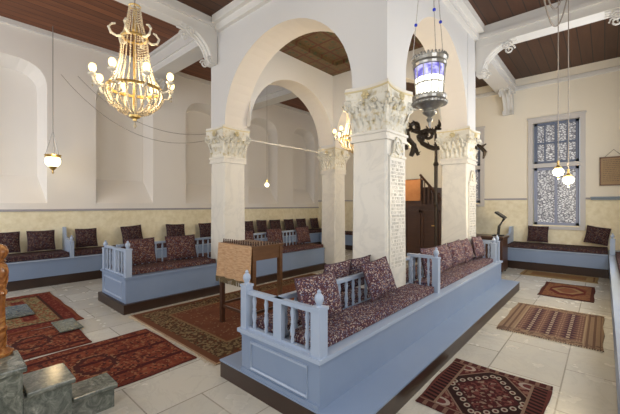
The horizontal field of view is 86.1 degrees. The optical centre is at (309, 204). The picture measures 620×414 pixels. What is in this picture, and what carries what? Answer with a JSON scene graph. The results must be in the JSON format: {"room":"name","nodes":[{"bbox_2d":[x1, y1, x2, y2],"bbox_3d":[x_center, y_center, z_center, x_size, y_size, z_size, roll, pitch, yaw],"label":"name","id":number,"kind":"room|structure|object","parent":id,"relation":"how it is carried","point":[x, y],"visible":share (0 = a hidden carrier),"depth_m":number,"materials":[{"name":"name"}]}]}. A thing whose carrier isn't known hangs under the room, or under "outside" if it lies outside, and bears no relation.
{"room":"house of worship","nodes":[
{"label":"house of worship","id":0,"kind":"room"},
{"bbox_2d":[0,0,308,111],"bbox_3d":[-2.475,-3.600,7.680,3.300,0.060,12.200,0,0,42],"label":"ceiling","id":1,"kind":"structure","parent":0,"point":[87,21],"depth_m":6.50,"materials":[{"name":"brown wood"}]},
{"bbox_2d":[44,26,61,173],"bbox_3d":[-5.140,-2.090,6.636,0.290,2.960,0.290,0,0,42],"label":"hanging lamp","id":2,"kind":"object","parent":1,"relation":"hanging from","point":[52,161],"visible":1,"depth_m":6.61,"materials":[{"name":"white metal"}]},
{"bbox_2d":[0,22,317,253],"bbox_3d":[-3.851,-1.100,8.902,0.380,5.300,12.200,0,0,42],"label":"wall","id":3,"kind":"structure","parent":0,"point":[104,164],"depth_m":7.97,"materials":[{"name":"paint"}]},
{"bbox_2d":[63,77,201,142],"bbox_3d":[-3.464,-1.975,6.665,3.651,1.558,0.010,0,0,11],"label":"cable","id":4,"kind":"object","parent":3,"relation":"attached to","point":[63,77],"visible":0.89,"depth_m":6.75,"materials":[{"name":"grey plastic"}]},
{"bbox_2d":[78,76,202,134],"bbox_3d":[-3.388,-2.075,6.752,3.475,1.457,0.010,0,0,16],"label":"cable","id":5,"kind":"object","parent":3,"relation":"attached to","point":[78,76],"visible":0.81,"depth_m":6.67,"materials":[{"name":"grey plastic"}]},
{"bbox_2d":[0,16,310,115],"bbox_3d":[-3.687,-3.525,8.756,0.060,0.090,12.200,0,0,42],"label":"trim","id":6,"kind":"structure","parent":3,"relation":"attached to","point":[2,19],"depth_m":7.30,"materials":[{"name":"paint"}]},
{"bbox_2d":[145,78,165,105],"bbox_3d":[-3.811,-2.746,8.171,0.651,0.551,0.252,0,0,42],"label":"bracket","id":7,"kind":"object","parent":3,"relation":"attached to","point":[160,82],"visible":0.34,"depth_m":8.15,"materials":[{"name":"paint"}]},
{"bbox_2d":[0,207,318,211],"bbox_3d":[-3.701,0.113,8.769,0.020,0.045,12.200,0,0,42],"label":"trim","id":8,"kind":"structure","parent":3,"relation":"attached to","point":[1,210],"depth_m":7.93,"materials":[{"name":"paint"}]},
{"bbox_2d":[140,32,203,80],"bbox_3d":[-2.880,-3.380,7.345,3.140,0.540,0.480,0,0,42],"label":"beam","id":9,"kind":"structure","parent":3,"relation":"attached to","point":[177,53],"depth_m":7.26,"materials":[{"name":"paint"}]},
{"bbox_2d":[247,51,332,145],"bbox_3d":[-0.439,-2.545,7.149,0.450,2.210,2.470,0,0,42],"label":"wall","id":10,"kind":"structure","parent":0,"point":[311,85],"depth_m":7.34,"materials":[{"name":"paint"}]},
{"bbox_2d":[279,34,422,75],"bbox_3d":[0.683,-3.110,6.154,2.590,0.080,2.470,0,0,42],"label":"trim","id":11,"kind":"structure","parent":10,"relation":"attached to","point":[293,48],"depth_m":6.97,"materials":[{"name":"brown wood"}]},
{"bbox_2d":[211,0,405,128],"bbox_3d":[-0.319,-2.515,5.078,3.580,2.270,0.470,0,0,42],"label":"arch","id":12,"kind":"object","parent":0,"point":[372,33],"depth_m":4.72,"materials":[{"name":"paint"}]},
{"bbox_2d":[176,21,216,67],"bbox_3d":[-1.962,-2.756,5.773,0.252,0.551,0.651,0,0,42],"label":"bracket","id":13,"kind":"object","parent":12,"relation":"attached to","point":[207,42],"visible":1,"depth_m":5.83,"materials":[{"name":"paint"}]},
{"bbox_2d":[212,0,271,32],"bbox_3d":[-0.589,-3.210,4.909,2.900,0.280,0.140,0,0,42],"label":"trim","id":14,"kind":"structure","parent":12,"relation":"attached to","point":[236,10],"depth_m":5.46,"materials":[{"name":"paint"}]},
{"bbox_2d":[6,249,617,413],"bbox_3d":[-0.294,1.600,5.911,9.810,0.100,12.650,0,0,42],"label":"floor","id":15,"kind":"structure","parent":0,"point":[583,381],"depth_m":3.24,"materials":[{"name":"tile"}]},
{"bbox_2d":[6,292,83,335],"bbox_3d":[-4.165,1.543,4.821,2.086,0.012,0.996,0,0,42],"label":"rug","id":16,"kind":"object","parent":15,"relation":"on","point":[47,308],"visible":0.76,"depth_m":4.70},
{"bbox_2d":[6,304,34,319],"bbox_3d":[-4.189,1.522,4.749,0.670,0.020,0.300,0,0,42],"label":"stone slab","id":17,"kind":"object","parent":16,"relation":"on","point":[22,310],"visible":0.79,"depth_m":4.70,"materials":[{"name":"grey stone"}]},
{"bbox_2d":[7,326,91,359],"bbox_3d":[-3.302,1.543,3.480,0.936,0.012,1.536,0,0,42],"label":"rug","id":18,"kind":"object","parent":15,"relation":"on","point":[38,342],"visible":0.77,"depth_m":3.74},
{"bbox_2d":[51,318,82,332],"bbox_3d":[-3.076,1.522,4.202,0.480,0.020,0.240,0,0,42],"label":"stone slab","id":19,"kind":"object","parent":18,"relation":"on","point":[70,324],"visible":1,"depth_m":4.16,"materials":[{"name":"grey stone"}]},
{"bbox_2d":[0,350,117,413],"bbox_3d":[-1.966,1.280,2.123,0.360,0.540,1.295,0,0,42],"label":"marble steps","id":20,"kind":"structure","parent":15,"relation":"on","point":[48,390],"depth_m":2.23,"materials":[{"name":"grey stone"}]},
{"bbox_2d":[0,244,13,358],"bbox_3d":[-2.102,0.636,2.227,0.176,0.748,0.176,0,0,42],"label":"newel post","id":21,"kind":"object","parent":20,"relation":"on","point":[5,350],"visible":1,"depth_m":2.22,"materials":[{"name":"wood"}]},
{"bbox_2d":[23,329,196,388],"bbox_3d":[-2.264,1.543,2.973,1.201,0.012,2.056,0,0,42],"label":"rug","id":22,"kind":"object","parent":15,"relation":"on","point":[138,355],"visible":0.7,"depth_m":3.30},
{"bbox_2d":[6,227,321,291],"bbox_3d":[-3.282,1.010,8.725,0.694,1.080,11.690,0,0,42],"label":"bench","id":23,"kind":"object","parent":15,"relation":"on","point":[23,275],"visible":0.42,"depth_m":6.51,"materials":[{"name":"blue wood"}]},
{"bbox_2d":[5,249,68,262],"bbox_3d":[-6.078,0.986,5.603,0.610,0.103,3.210,0,0,42],"label":"seat pad","id":24,"kind":"object","parent":23,"relation":"on","point":[49,254],"visible":1,"depth_m":6.29,"materials":[{"name":"fabric"}]},
{"bbox_2d":[0,231,20,252],"bbox_3d":[-5.694,0.712,6.206,0.170,0.398,0.430,0,0,43],"label":"cushion","id":25,"kind":"object","parent":24,"relation":"on","point":[11,240],"visible":0.83,"depth_m":6.24,"materials":[{"name":"fabric"}]},
{"bbox_2d":[26,230,55,251],"bbox_3d":[-5.343,0.712,6.602,0.170,0.398,0.450,0,0,43],"label":"cushion","id":26,"kind":"object","parent":24,"relation":"on","point":[36,240],"visible":1,"depth_m":6.55,"materials":[{"name":"fabric"}]},
{"bbox_2d":[74,239,210,255],"bbox_3d":[-3.588,0.986,8.408,0.610,0.103,4.110,0,0,42],"label":"seat pad","id":27,"kind":"object","parent":23,"relation":"on","point":[87,250],"visible":0.2,"depth_m":7.01,"materials":[{"name":"fabric"}]},
{"bbox_2d":[75,228,97,247],"bbox_3d":[-4.831,0.712,7.178,0.169,0.398,0.410,0,0,43],"label":"cushion","id":28,"kind":"object","parent":27,"relation":"on","point":[84,237],"visible":1,"depth_m":7.13,"materials":[{"name":"fabric"}]},
{"bbox_2d":[120,225,142,243],"bbox_3d":[-4.216,0.696,7.870,0.169,0.429,0.493,0,0,40],"label":"cushion","id":29,"kind":"object","parent":27,"relation":"on","point":[128,232],"visible":0.83,"depth_m":7.82,"materials":[{"name":"fabric"}]},
{"bbox_2d":[166,224,184,235],"bbox_3d":[-3.506,0.703,8.670,0.512,0.414,0.183,0,0,-42],"label":"cushion","id":30,"kind":"object","parent":27,"relation":"on","point":[172,229],"visible":0.73,"depth_m":8.62,"materials":[{"name":"fabric"}]},
{"bbox_2d":[198,223,210,237],"bbox_3d":[-2.913,0.712,9.339,0.170,0.398,0.450,0,0,43],"label":"cushion","id":31,"kind":"object","parent":27,"relation":"on","point":[204,228],"visible":0.73,"depth_m":9.25,"materials":[{"name":"fabric"}]},
{"bbox_2d":[254,228,321,238],"bbox_3d":[-0.806,0.986,11.541,0.610,0.103,4.090,0,0,42],"label":"seat pad","id":32,"kind":"object","parent":23,"relation":"on","point":[315,230],"visible":0.23,"depth_m":11.39,"materials":[{"name":"fabric"}]},
{"bbox_2d":[245,221,254,232],"bbox_3d":[-1.917,0.712,10.461,0.169,0.398,0.369,0,0,43],"label":"cushion","id":33,"kind":"object","parent":32,"relation":"on","point":[249,226],"visible":0.66,"depth_m":10.40,"materials":[{"name":"fabric"}]},
{"bbox_2d":[256,220,266,231],"bbox_3d":[-1.572,0.699,10.849,0.435,0.418,0.183,0,0,-41],"label":"cushion","id":34,"kind":"object","parent":32,"relation":"on","point":[261,224],"visible":0.9,"depth_m":10.77,"materials":[{"name":"fabric"}]},
{"bbox_2d":[269,220,280,228],"bbox_3d":[-1.173,0.712,11.298,0.170,0.398,0.491,0,0,43],"label":"cushion","id":35,"kind":"object","parent":32,"relation":"on","point":[274,224],"visible":0.73,"depth_m":11.22,"materials":[{"name":"fabric"}]},
{"bbox_2d":[284,219,294,230],"bbox_3d":[-0.735,0.712,11.792,0.170,0.398,0.471,0,0,43],"label":"cushion","id":36,"kind":"object","parent":32,"relation":"on","point":[289,225],"visible":0.98,"depth_m":11.71,"materials":[{"name":"fabric"}]},
{"bbox_2d":[296,218,305,226],"bbox_3d":[-0.310,0.712,12.270,0.170,0.398,0.512,0,0,43],"label":"cushion","id":37,"kind":"object","parent":32,"relation":"on","point":[300,222],"visible":0.68,"depth_m":12.19,"materials":[{"name":"fabric"}]},
{"bbox_2d":[310,218,318,228],"bbox_3d":[0.175,0.712,12.816,0.170,0.398,0.471,0,0,43],"label":"cushion","id":38,"kind":"object","parent":32,"relation":"on","point":[314,221],"visible":1,"depth_m":12.73,"materials":[{"name":"fabric"}]},
{"bbox_2d":[98,230,325,314],"bbox_3d":[-1.522,1.034,6.713,1.110,1.031,4.530,0,0,42],"label":"bench","id":39,"kind":"object","parent":15,"relation":"on","point":[124,292],"visible":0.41,"depth_m":5.30,"materials":[{"name":"blue wood"}]},
{"bbox_2d":[132,256,215,274],"bbox_3d":[-2.311,0.998,5.535,0.435,0.078,1.410,0,0,42],"label":"seat pad","id":40,"kind":"object","parent":39,"relation":"on","point":[180,263],"visible":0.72,"depth_m":5.43,"materials":[{"name":"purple fabric"}]},
{"bbox_2d":[124,237,155,264],"bbox_3d":[-2.695,0.737,5.281,0.164,0.402,0.471,0,0,43],"label":"cushion","id":41,"kind":"object","parent":40,"relation":"on","point":[143,251],"visible":0.82,"depth_m":5.25,"materials":[{"name":"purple fabric"}]},
{"bbox_2d":[165,234,196,260],"bbox_3d":[-2.244,0.737,5.790,0.165,0.402,0.553,0,0,43],"label":"cushion","id":42,"kind":"object","parent":40,"relation":"on","point":[177,247],"visible":1,"depth_m":5.72,"materials":[{"name":"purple fabric"}]},
{"bbox_2d":[136,242,301,264],"bbox_3d":[-1.681,0.998,6.948,0.300,0.078,4.360,0,0,42],"label":"seat pad","id":43,"kind":"object","parent":39,"relation":"on","point":[291,243],"visible":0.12,"depth_m":6.32,"materials":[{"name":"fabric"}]},
{"bbox_2d":[283,243,322,252],"bbox_3d":[-0.670,0.998,7.341,0.490,0.077,2.430,0,0,42],"label":"seat pad","id":44,"kind":"object","parent":39,"relation":"on","point":[304,246],"visible":0.51,"depth_m":7.67,"materials":[{"name":"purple fabric"}]},
{"bbox_2d":[245,230,253,239],"bbox_3d":[-1.307,0.737,6.844,0.164,0.402,0.410,0,0,43],"label":"cushion","id":45,"kind":"object","parent":44,"relation":"on","point":[248,234],"visible":0.26,"depth_m":6.86,"materials":[{"name":"red fabric"}]},
{"bbox_2d":[266,228,283,245],"bbox_3d":[-0.783,0.737,7.435,0.164,0.402,0.471,0,0,43],"label":"cushion","id":46,"kind":"object","parent":44,"relation":"on","point":[272,234],"visible":0.7,"depth_m":7.37,"materials":[{"name":"red fabric"}]},
{"bbox_2d":[295,226,310,243],"bbox_3d":[-0.165,0.737,8.130,0.164,0.402,0.471,0,0,43],"label":"cushion","id":47,"kind":"object","parent":44,"relation":"on","point":[303,236],"visible":1,"depth_m":8.05,"materials":[{"name":"red fabric"}]},
{"bbox_2d":[129,273,317,365],"bbox_3d":[-0.437,1.543,5.329,2.146,0.012,3.900,0,0,42],"label":"rug","id":48,"kind":"object","parent":15,"relation":"on","point":[196,326],"visible":0.48,"depth_m":4.31,"materials":[{"name":"carpet"}]},
{"bbox_2d":[220,239,283,321],"bbox_3d":[-0.770,0.991,4.314,0.710,1.091,0.500,0,0,42],"label":"lectern","id":49,"kind":"object","parent":48,"relation":"on","point":[261,250],"visible":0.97,"depth_m":4.21,"materials":[{"name":"brown wood"}]},
{"bbox_2d":[216,242,251,286],"bbox_3d":[-0.961,0.742,4.111,0.705,0.498,0.056,0,0,42],"label":"cloth","id":50,"kind":"object","parent":49,"relation":"hanging from","point":[233,260],"visible":0.92,"depth_m":4.12,"materials":[{"name":"brown fabric"}]},
{"bbox_2d":[204,124,251,292],"bbox_3d":[-1.507,0.083,6.105,0.624,2.935,0.664,0,0,42],"label":"marble column","id":51,"kind":"structure","parent":15,"relation":"on","point":[228,150],"depth_m":5.94,"materials":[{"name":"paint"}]},
{"bbox_2d":[252,140,325,153],"bbox_3d":[-0.449,-1.240,7.138,2.525,0.048,0.032,0,0,-45],"label":"rod","id":52,"kind":"object","parent":51,"relation":"attached to","point":[252,140],"visible":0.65,"depth_m":7.08,"materials":[{"name":"paint"}]},
{"bbox_2d":[317,146,349,263],"bbox_3d":[0.576,0.083,8.187,0.612,2.935,0.618,0,0,42],"label":"marble column","id":53,"kind":"structure","parent":15,"relation":"on","point":[333,165],"depth_m":8.02,"materials":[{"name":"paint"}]},
{"bbox_2d":[320,233,352,249],"bbox_3d":[1.810,1.300,11.505,3.130,0.500,0.770,0,0,42],"label":"bench","id":54,"kind":"object","parent":15,"relation":"on","point":[348,238],"visible":0.11,"depth_m":11.43,"materials":[{"name":"blue wood"}]},
{"bbox_2d":[220,235,519,413],"bbox_3d":[1.494,1.030,4.510,1.446,1.041,5.350,0,0,42],"label":"bench","id":55,"kind":"object","parent":15,"relation":"on","point":[380,367],"visible":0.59,"depth_m":2.72,"materials":[{"name":"blue wood"}]},
{"bbox_2d":[256,287,369,332],"bbox_3d":[0.123,1.003,3.301,0.340,0.068,1.500,0,0,42],"label":"seat pad","id":56,"kind":"object","parent":55,"relation":"on","point":[260,324],"visible":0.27,"depth_m":2.96,"materials":[{"name":"fabric"}]},
{"bbox_2d":[323,259,350,292],"bbox_3d":[0.255,0.756,3.384,0.174,0.359,0.430,0,0,43],"label":"cushion","id":57,"kind":"object","parent":56,"relation":"on","point":[341,269],"visible":0.4,"depth_m":3.34,"materials":[{"name":"fabric"}]},
{"bbox_2d":[344,255,370,291],"bbox_3d":[0.535,0.756,3.700,0.174,0.359,0.412,0,0,38],"label":"cushion","id":58,"kind":"object","parent":56,"relation":"on","point":[355,267],"visible":0.55,"depth_m":3.57,"materials":[{"name":"fabric"}]},
{"bbox_2d":[290,283,433,346],"bbox_3d":[0.652,0.998,3.226,0.308,0.078,2.090,0,0,42],"label":"seat pad","id":59,"kind":"object","parent":55,"relation":"on","point":[353,319],"visible":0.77,"depth_m":3.00,"materials":[{"name":"fabric"}]},
{"bbox_2d":[294,270,342,328],"bbox_3d":[0.082,0.748,2.698,0.178,0.374,0.564,0,0,38],"label":"cushion","id":60,"kind":"object","parent":59,"relation":"on","point":[307,288],"visible":0.79,"depth_m":2.64,"materials":[{"name":"fabric"}]},
{"bbox_2d":[360,256,397,300],"bbox_3d":[0.703,0.738,3.365,0.463,0.382,0.194,0,0,-38],"label":"cushion","id":61,"kind":"object","parent":59,"relation":"on","point":[378,275],"visible":1,"depth_m":3.28,"materials":[{"name":"fabric"}]},
{"bbox_2d":[406,264,424,282],"bbox_3d":[1.779,1.003,5.167,0.340,0.068,2.350,0,0,42],"label":"seat pad","id":62,"kind":"object","parent":55,"relation":"on","point":[416,267],"visible":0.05,"depth_m":4.72,"materials":[{"name":"fabric"}]},
{"bbox_2d":[414,257,492,288],"bbox_3d":[2.299,0.998,5.080,0.308,0.078,2.630,0,0,42],"label":"seat pad","id":63,"kind":"object","parent":55,"relation":"on","point":[460,271],"visible":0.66,"depth_m":4.82,"materials":[{"name":"fabric"}]},
{"bbox_2d":[419,246,442,276],"bbox_3d":[1.606,0.747,4.390,0.477,0.374,0.178,0,0,-40],"label":"cushion","id":64,"kind":"object","parent":63,"relation":"on","point":[426,251],"visible":0.59,"depth_m":4.27,"materials":[{"name":"fabric"}]},
{"bbox_2d":[435,243,451,271],"bbox_3d":[1.922,0.756,4.761,0.173,0.359,0.471,0,0,39],"label":"cushion","id":65,"kind":"object","parent":63,"relation":"on","point":[446,259],"visible":0.71,"depth_m":4.65,"materials":[{"name":"fabric"}]},
{"bbox_2d":[447,239,464,267],"bbox_3d":[2.259,0.744,5.127,0.494,0.382,0.184,0,0,-39],"label":"cushion","id":66,"kind":"object","parent":63,"relation":"on","point":[455,247],"visible":0.84,"depth_m":5.01,"materials":[{"name":"fabric"}]},
{"bbox_2d":[460,238,472,262],"bbox_3d":[2.612,0.756,5.538,0.173,0.359,0.472,0,0,37],"label":"cushion","id":67,"kind":"object","parent":63,"relation":"on","point":[468,251],"visible":0.77,"depth_m":5.40,"materials":[{"name":"fabric"}]},
{"bbox_2d":[471,236,484,257],"bbox_3d":[2.975,0.743,5.877,0.440,0.382,0.175,0,0,-40],"label":"cushion","id":68,"kind":"object","parent":63,"relation":"on","point":[477,243],"visible":0.99,"depth_m":5.76,"materials":[{"name":"fabric"}]},
{"bbox_2d":[342,78,415,288],"bbox_3d":[0.843,0.083,4.045,0.658,2.935,0.709,0,0,42],"label":"marble column","id":69,"kind":"structure","parent":15,"relation":"on","point":[379,110],"depth_m":3.85,"materials":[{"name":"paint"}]},
{"bbox_2d":[405,119,440,246],"bbox_3d":[2.899,-0.281,8.240,1.155,3.661,0.386,0,0,-3],"label":"candelabrum","id":70,"kind":"object","parent":15,"relation":"on","point":[423,134],"visible":0.67,"depth_m":8.22,"materials":[{"name":"black metal"}]},
{"bbox_2d":[405,174,476,262],"bbox_3d":[3.445,0.361,9.453,2.000,2.378,1.589,0,0,42],"label":"pulpit","id":71,"kind":"object","parent":15,"relation":"on","point":[419,215],"visible":0.44,"depth_m":8.89,"materials":[{"name":"brown wood"}]},
{"bbox_2d":[405,179,422,200],"bbox_3d":[2.884,-0.411,9.378,0.580,0.602,0.115,0,0,42],"label":"cloth","id":72,"kind":"object","parent":71,"relation":"hanging from","point":[412,186],"visible":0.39,"depth_m":9.31,"materials":[{"name":"orange fabric"}]},
{"bbox_2d":[434,125,482,256],"bbox_3d":[2.795,0.083,6.244,0.658,2.935,0.755,0,0,42],"label":"marble column","id":73,"kind":"structure","parent":15,"relation":"on","point":[458,153],"depth_m":6.04,"materials":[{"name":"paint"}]},
{"bbox_2d":[475,138,486,158],"bbox_3d":[3.176,-1.048,6.166,0.206,0.403,0.080,0,0,42],"label":"wall bracket","id":74,"kind":"object","parent":73,"relation":"attached to","point":[481,147],"visible":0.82,"depth_m":6.13,"materials":[{"name":"black metal"}]},
{"bbox_2d":[415,358,552,413],"bbox_3d":[1.436,1.543,2.710,0.806,0.012,0.976,0,0,42],"label":"rug","id":75,"kind":"object","parent":15,"relation":"on","point":[464,387],"visible":1,"depth_m":2.72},
{"bbox_2d":[476,234,508,273],"bbox_3d":[4.186,1.135,7.817,0.780,0.830,0.610,0,0,42],"label":"chest","id":76,"kind":"object","parent":15,"relation":"on","point":[503,240],"visible":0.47,"depth_m":7.56,"materials":[{"name":"brown wood"}]},
{"bbox_2d":[492,211,506,235],"bbox_3d":[4.368,0.436,7.649,0.256,0.564,0.280,0,0,42],"label":"stand","id":77,"kind":"object","parent":76,"relation":"on","point":[498,213],"visible":0.97,"depth_m":7.63,"materials":[{"name":"black paint"}]},
{"bbox_2d":[495,302,604,352],"bbox_3d":[3.187,1.543,4.365,1.025,0.012,1.530,0,0,42],"label":"rug","id":78,"kind":"object","parent":15,"relation":"on","point":[583,330],"visible":1,"depth_m":4.23,"materials":[{"name":"beige carpet"}]},
{"bbox_2d":[506,226,608,278],"bbox_3d":[5.793,1.060,7.895,1.940,0.980,0.880,0,0,42],"label":"bench","id":79,"kind":"object","parent":15,"relation":"on","point":[564,262],"visible":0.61,"depth_m":7.51,"materials":[{"name":"blue wood"}]},
{"bbox_2d":[508,241,607,254],"bbox_3d":[5.829,1.003,7.883,1.850,0.088,0.810,0,0,42],"label":"seat pad","id":80,"kind":"object","parent":79,"relation":"on","point":[515,244],"visible":0.9,"depth_m":7.66,"materials":[{"name":"fabric"}]},
{"bbox_2d":[527,225,548,242],"bbox_3d":[5.718,0.733,8.334,0.176,0.404,0.439,0,0,-44],"label":"cushion","id":81,"kind":"object","parent":80,"relation":"on","point":[535,233],"visible":1,"depth_m":8.28,"materials":[{"name":"fabric"}]},
{"bbox_2d":[583,225,610,245],"bbox_3d":[6.561,0.702,7.585,0.176,0.457,0.477,0,0,-43],"label":"cushion","id":82,"kind":"object","parent":80,"relation":"on","point":[596,235],"visible":1,"depth_m":7.54,"materials":[{"name":"fabric"}]},
{"bbox_2d":[520,270,598,283],"bbox_3d":[5.374,1.543,7.197,1.336,0.012,0.676,0,0,42],"label":"rug","id":83,"kind":"object","parent":15,"relation":"on","point":[525,272],"visible":1,"depth_m":7.12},
{"bbox_2d":[537,281,595,302],"bbox_3d":[4.612,1.543,5.948,0.756,0.012,1.276,0,0,42],"label":"rug","id":84,"kind":"object","parent":15,"relation":"on","point":[552,289],"visible":1,"depth_m":5.88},
{"bbox_2d":[609,233,619,413],"bbox_3d":[4.149,1.069,4.132,0.589,0.961,8.690,0,0,42],"label":"bench","id":85,"kind":"object","parent":15,"relation":"on","point":[614,276],"visible":0.98,"depth_m":3.56,"materials":[{"name":"blue wood"}]},
{"bbox_2d":[615,252,619,274],"bbox_3d":[3.847,0.986,3.739,0.470,0.083,7.600,0,0,42],"label":"seat pad","id":86,"kind":"object","parent":85,"relation":"on","point":[617,254],"visible":1,"depth_m":5.86,"materials":[{"name":"fabric"}]},
{"bbox_2d":[294,31,347,61],"bbox_3d":[0.631,-3.180,6.246,3.250,0.060,3.020,0,0,42],"label":"ceiling","id":87,"kind":"structure","parent":0,"point":[327,44],"depth_m":6.53,"materials":[{"name":"brown wood"}]},
{"bbox_2d":[332,105,352,153],"bbox_3d":[0.822,-2.000,6.197,0.751,2.300,0.754,0,0,24],"label":"chandelier","id":88,"kind":"object","parent":87,"relation":"hanging from","point":[343,136],"visible":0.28,"depth_m":6.16,"materials":[{"name":"gold metal"}]},
{"bbox_2d":[321,32,474,147],"bbox_3d":[1.693,-2.515,7.209,3.400,2.270,0.450,0,0,42],"label":"wall","id":89,"kind":"structure","parent":0,"point":[342,82],"depth_m":6.67,"materials":[{"name":"paint"}]},
{"bbox_2d":[252,85,296,110],"bbox_3d":[-0.845,-3.325,9.456,3.380,0.650,0.500,0,0,42],"label":"trim","id":90,"kind":"structure","parent":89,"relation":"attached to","point":[271,94],"depth_m":9.48,"materials":[{"name":"paint"}]},
{"bbox_2d":[476,37,517,78],"bbox_3d":[3.450,-2.686,6.137,0.651,0.571,0.252,0,0,42],"label":"bracket","id":91,"kind":"object","parent":89,"relation":"attached to","point":[485,54],"visible":1,"depth_m":6.17,"materials":[{"name":"paint"}]},
{"bbox_2d":[177,0,619,101],"bbox_3d":[0.987,-3.350,4.606,5.960,0.060,12.200,0,0,42],"label":"ceiling","id":92,"kind":"structure","parent":0,"point":[597,41],"depth_m":6.84,"materials":[{"name":"brown wood"}]},
{"bbox_2d":[87,0,174,128],"bbox_3d":[-1.780,-2.045,3.372,0.751,2.550,0.754,0,0,24],"label":"chandelier","id":93,"kind":"object","parent":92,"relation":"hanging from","point":[131,112],"visible":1,"depth_m":3.31,"materials":[{"name":"gold metal"}]},
{"bbox_2d":[543,0,566,26],"bbox_3d":[3.176,-2.806,4.301,0.593,1.011,0.020,0,0,-10],"label":"cable loop","id":94,"kind":"object","parent":92,"relation":"hanging from","point":[552,24],"visible":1,"depth_m":4.29,"materials":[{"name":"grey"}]},
{"bbox_2d":[548,0,561,9],"bbox_3d":[3.219,-2.936,4.363,0.380,0.751,0.020,0,0,8],"label":"cable loop","id":95,"kind":"object","parent":92,"relation":"hanging from","point":[550,4],"visible":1,"depth_m":4.36,"materials":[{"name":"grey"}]},
{"bbox_2d":[552,0,563,178],"bbox_3d":[3.353,-1.830,4.485,0.132,2.980,0.129,0,0,42],"label":"pendant lamp","id":96,"kind":"object","parent":92,"relation":"hanging from","point":[558,171],"visible":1,"depth_m":4.48,"materials":[{"name":"beige glass"}]},
{"bbox_2d":[562,0,573,186],"bbox_3d":[3.521,-1.778,4.523,0.132,3.085,0.129,0,0,42],"label":"pendant lamp","id":97,"kind":"object","parent":92,"relation":"hanging from","point":[568,179],"visible":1,"depth_m":4.52,"materials":[{"name":"beige glass"}]},
{"bbox_2d":[406,0,466,129],"bbox_3d":[1.819,-2.515,5.144,0.450,2.270,2.470,0,0,42],"label":"wall","id":98,"kind":"structure","parent":0,"point":[454,35],"depth_m":5.49,"materials":[{"name":"paint"}]},
{"bbox_2d":[442,0,483,40],"bbox_3d":[2.187,-3.210,5.092,0.170,0.280,2.920,0,0,42],"label":"trim","id":99,"kind":"structure","parent":98,"relation":"attached to","point":[462,10],"depth_m":5.57,"materials":[{"name":"paint"}]},
{"bbox_2d":[318,57,619,253],"bbox_3d":[3.876,-1.100,10.346,9.260,5.300,0.220,0,0,42],"label":"wall","id":100,"kind":"structure","parent":0,"point":[505,137],"depth_m":8.70,"materials":[{"name":"paint"}]},
{"bbox_2d":[318,198,526,201],"bbox_3d":[2.987,-0.147,10.975,7.095,0.045,0.020,0,0,42],"label":"trim","id":101,"kind":"structure","parent":100,"relation":"attached to","point":[495,198],"depth_m":8.97,"materials":[{"name":"paint"}]},
{"bbox_2d":[475,126,484,205],"bbox_3d":[4.542,-1.070,9.664,1.040,2.240,0.185,0,0,42],"label":"window","id":102,"kind":"structure","parent":100,"relation":"in","point":[479,169],"depth_m":9.34,"materials":[{"name":"grey paint"}]},
{"bbox_2d":[350,65,619,123],"bbox_3d":[3.831,-3.070,10.219,9.160,0.120,0.030,0,0,42],"label":"trim","id":103,"kind":"structure","parent":100,"relation":"attached to","point":[615,68],"depth_m":8.16,"materials":[{"name":"paint"}]},
{"bbox_2d":[475,41,516,94],"bbox_3d":[4.181,-3.300,7.654,0.490,0.700,3.400,0,0,42],"label":"trim","id":104,"kind":"structure","parent":100,"relation":"attached to","point":[501,77],"depth_m":7.82,"materials":[{"name":"paint"}]},
{"bbox_2d":[498,87,513,115],"bbox_3d":[5.113,-2.671,8.651,0.252,0.601,0.651,0,0,42],"label":"bracket","id":105,"kind":"object","parent":100,"relation":"attached to","point":[507,96],"visible":1,"depth_m":8.73,"materials":[{"name":"paint"}]},
{"bbox_2d":[527,110,586,230],"bbox_3d":[6.118,-0.805,8.265,1.185,2.830,0.185,0,0,42],"label":"window","id":106,"kind":"structure","parent":100,"relation":"in","point":[555,203],"depth_m":8.28,"materials":[{"name":"grey paint"}]},
{"bbox_2d":[590,196,619,199],"bbox_3d":[6.994,-0.147,7.350,1.200,0.075,0.120,0,0,42],"label":"shelf","id":107,"kind":"object","parent":100,"relation":"attached to","point":[609,197],"visible":1,"depth_m":7.54,"materials":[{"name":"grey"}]},
{"bbox_2d":[600,149,619,185],"bbox_3d":[6.869,-0.846,7.503,0.490,0.821,0.047,0,0,42],"label":"picture","id":108,"kind":"object","parent":100,"relation":"attached to","point":[609,166],"visible":1,"depth_m":7.53,"materials":[{"name":"brown wood"}]},
{"bbox_3d":[0.005,-3.350,1.052,2.710,0.060,5.580,0,0,42],"label":"ceiling","id":109,"kind":"structure","parent":0,"visible":0},
{"bbox_2d":[411,0,448,128],"bbox_3d":[1.003,-1.980,2.787,0.298,2.680,0.294,0,0,42],"label":"hanging lamp","id":110,"kind":"object","parent":109,"relation":"hanging from","point":[429,68],"visible":1,"depth_m":2.70,"materials":[{"name":"silver metal"}]},
{"bbox_3d":[3.253,-1.100,2.595,0.100,5.300,12.200,0,0,42],"label":"wall","id":111,"kind":"structure","parent":0,"visible":0},
{"bbox_2d":[476,0,619,47],"bbox_3d":[4.154,-3.300,5.552,2.480,0.700,0.420,0,0,42],"label":"trim","id":112,"kind":"structure","parent":111,"relation":"attached to","point":[533,24],"depth_m":5.58,"materials":[{"name":"paint"}]},
{"bbox_2d":[605,8,619,25],"bbox_3d":[4.824,-2.671,4.944,0.651,0.601,0.252,0,0,42],"label":"bracket","id":113,"kind":"object","parent":111,"relation":"attached to","point":[615,13],"visible":1,"depth_m":5.07,"materials":[{"name":"paint"}]},
{"bbox_3d":[-4.330,-1.100,1.103,9.260,5.300,0.100,0,0,42],"label":"wall","id":114,"kind":"structure","parent":0,"visible":0},
{"bbox_2d":[115,0,216,35],"bbox_3d":[-3.515,-3.330,4.024,0.320,0.640,5.350,0,0,42],"label":"trim","id":115,"kind":"structure","parent":114,"relation":"attached to","point":[173,12],"depth_m":5.40,"materials":[{"name":"paint"}]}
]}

